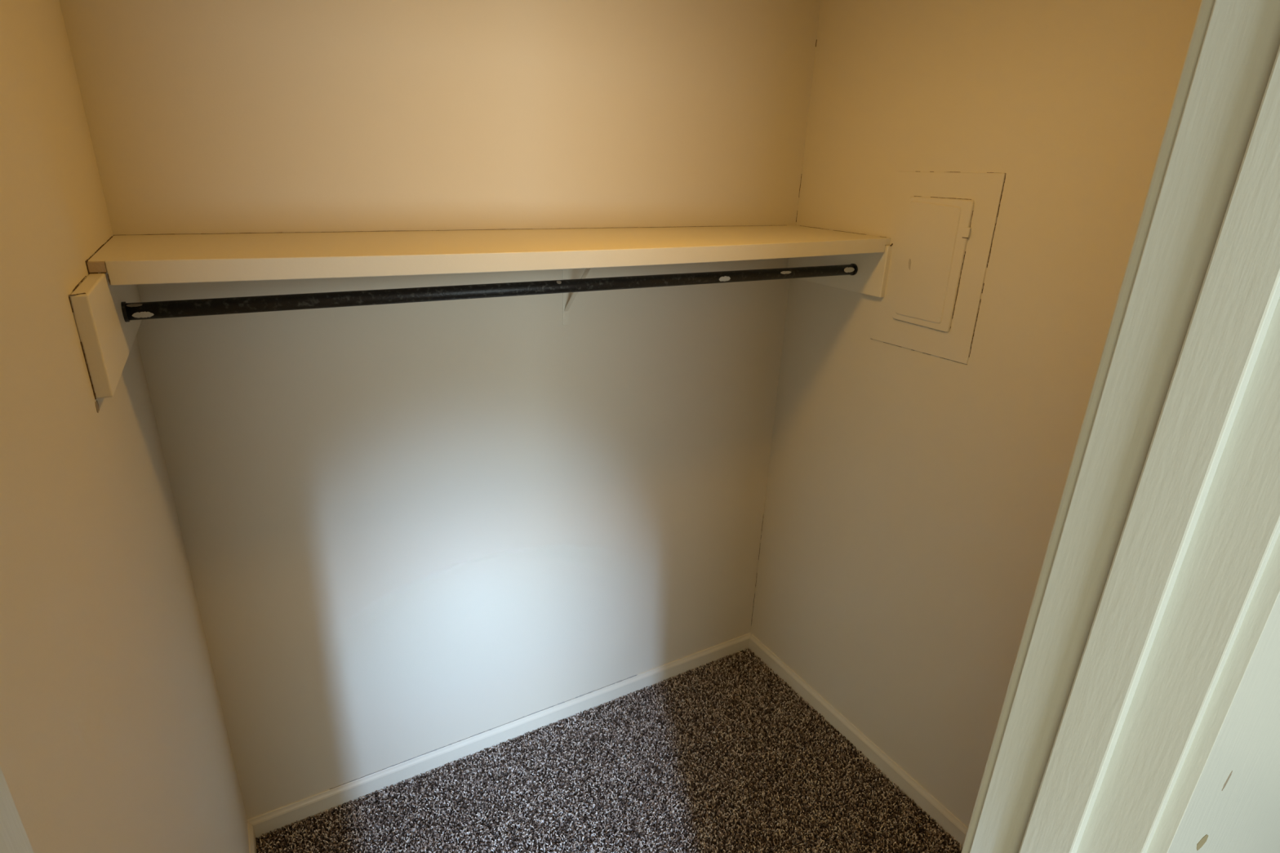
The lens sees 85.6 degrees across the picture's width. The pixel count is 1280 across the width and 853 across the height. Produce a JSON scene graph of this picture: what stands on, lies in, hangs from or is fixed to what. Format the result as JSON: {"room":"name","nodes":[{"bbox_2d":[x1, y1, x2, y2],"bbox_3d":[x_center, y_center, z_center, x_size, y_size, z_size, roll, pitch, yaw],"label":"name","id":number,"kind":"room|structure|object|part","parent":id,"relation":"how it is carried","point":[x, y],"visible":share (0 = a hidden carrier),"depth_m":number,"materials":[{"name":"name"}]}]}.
{"room":"closet","nodes":[
{"label":"closet","id":0,"kind":"room"},
{"bbox_2d":[0,0,248,852],"bbox_3d":[-0.758,0.328,0.940,0.120,2.460,1.549,-10,24,-29],"label":"wall","id":1,"kind":"structure","parent":0,"point":[114,738],"depth_m":0.85,"materials":[{"name":"beige paint"}]},
{"bbox_2d":[67,272,142,413],"bbox_3d":[-0.919,-0.199,1.210,0.023,0.170,0.610,-10,24,-29],"label":"cleat","id":2,"kind":"object","parent":1,"relation":"attached to","point":[106,340],"visible":0.88,"depth_m":1.02,"materials":[{"name":"beige wood"}]},
{"bbox_2d":[120,263,857,322],"bbox_3d":[-0.135,-0.339,1.658,1.805,0.036,0.036,-10,24,-29],"label":"closet rod","id":3,"kind":"object","parent":2,"relation":"attached to","point":[215,306],"visible":1,"depth_m":1.48,"materials":[{"name":"black metal"}]},
{"bbox_2d":[247,822,257,852],"bbox_3d":[-0.741,1.425,1.390,0.011,0.075,1.538,-10,24,-29],"label":"baseboard","id":4,"kind":"structure","parent":1,"relation":"attached to","point":[251,837],"depth_m":1.96,"materials":[{"name":"beige paint"}]},
{"bbox_2d":[59,0,821,819],"bbox_3d":[-0.327,-0.092,2.080,2.085,2.460,0.120,-10,24,-29],"label":"wall","id":5,"kind":"structure","parent":0,"point":[409,531],"depth_m":1.89,"materials":[{"name":"beige paint"}]},
{"bbox_2d":[85,225,890,285],"bbox_3d":[-0.180,-0.444,1.703,1.847,0.047,0.404,-10,24,-29],"label":"closet shelf","id":6,"kind":"object","parent":5,"relation":"attached to","point":[139,259],"visible":1,"depth_m":1.46,"materials":[{"name":"beige wood"}]},
{"bbox_2d":[247,632,751,839],"bbox_3d":[-0.336,1.034,2.450,1.845,0.076,0.011,-10,24,-29],"label":"baseboard","id":7,"kind":"structure","parent":5,"relation":"attached to","point":[312,806],"depth_m":2.33,"materials":[{"name":"beige paint"}]},
{"bbox_2d":[562,267,591,324],"bbox_3d":[-0.156,-0.372,1.864,0.018,0.244,0.215,-10,24,-29],"label":"shelf bracket","id":8,"kind":"object","parent":5,"relation":"attached to","point":[566,304],"visible":0.33,"depth_m":1.96,"materials":[{"name":"white metal"}]},
{"bbox_3d":[-0.209,-0.406,1.949,0.018,0.244,0.003,-10,24,-29],"label":"wall plate","id":9,"kind":"part","parent":8,"relation":"part of","materials":[{"name":"beige paint"}]},
{"bbox_2d":[258,649,961,852],"bbox_3d":[0.546,1.968,0.270,5.240,0.048,5.240,-10,24,-29],"label":"floor","id":10,"kind":"structure","parent":0,"point":[731,686],"depth_m":2.21,"materials":[{"name":"grey"}]},
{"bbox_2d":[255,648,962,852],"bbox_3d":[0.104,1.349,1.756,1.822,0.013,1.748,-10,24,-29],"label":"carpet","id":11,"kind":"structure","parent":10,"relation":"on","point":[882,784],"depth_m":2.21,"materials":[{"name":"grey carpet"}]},
{"bbox_2d":[750,0,1201,827],"bbox_3d":[0.940,0.031,1.882,0.122,2.460,1.550,-10,24,-29],"label":"wall","id":12,"kind":"structure","parent":0,"point":[913,499],"depth_m":1.90,"materials":[{"name":"beige paint"}]},
{"bbox_2d":[786,243,893,297],"bbox_3d":[0.611,-0.517,2.161,0.021,0.156,0.412,-10,24,-29],"label":"cleat","id":13,"kind":"object","parent":12,"relation":"attached to","point":[870,278],"visible":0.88,"depth_m":2.08,"materials":[{"name":"beige wood"}]},
{"bbox_2d":[748,634,968,847],"bbox_3d":[0.845,1.149,2.269,0.011,0.075,1.538,-10,24,-29],"label":"baseboard","id":14,"kind":"structure","parent":12,"relation":"attached to","point":[950,824],"depth_m":2.36,"materials":[{"name":"beige paint"}]},
{"bbox_2d":[870,171,1005,364],"bbox_3d":[0.787,-0.436,1.875,0.013,0.483,0.333,-10,24,-29],"label":"electrical panel","id":15,"kind":"object","parent":12,"relation":"attached to","point":[941,227],"visible":1,"depth_m":1.85,"materials":[{"name":"beige paint"}]},
{"bbox_3d":[0.785,-0.442,1.876,0.006,0.340,0.199,-10,24,-29],"label":"panel door","id":16,"kind":"part","parent":15,"relation":"part of","materials":[{"name":"beige paint"}]},
{"bbox_3d":[0.147,0.517,0.535,5.000,2.460,0.131,-10,24,-29],"label":"wall","id":17,"kind":"structure","parent":0,"visible":0},
{"bbox_2d":[0,767,33,852],"bbox_3d":[-0.207,0.740,0.409,0.031,2.092,0.123,-10,24,-29],"label":"trim","id":18,"kind":"structure","parent":17,"relation":"attached to","point":[14,838],"depth_m":0.23,"materials":[{"name":"grey paint"}]},
{"bbox_2d":[960,0,1214,852],"bbox_3d":[0.351,0.597,0.783,0.057,2.132,0.011,-10,24,-29],"label":"trim","id":19,"kind":"structure","parent":17,"relation":"attached to","point":[1206,7],"depth_m":0.53,"materials":[{"name":"grey paint"}]},
{"bbox_2d":[969,0,1279,852],"bbox_3d":[0.358,0.641,0.723,0.031,2.092,0.123,-10,24,-29],"label":"trim","id":20,"kind":"structure","parent":17,"relation":"attached to","point":[1171,531],"depth_m":0.49,"materials":[{"name":"grey paint"}]},
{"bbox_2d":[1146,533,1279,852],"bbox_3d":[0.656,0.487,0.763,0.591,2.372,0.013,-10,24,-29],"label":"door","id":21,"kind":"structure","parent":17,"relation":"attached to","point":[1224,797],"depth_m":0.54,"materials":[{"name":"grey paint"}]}
]}

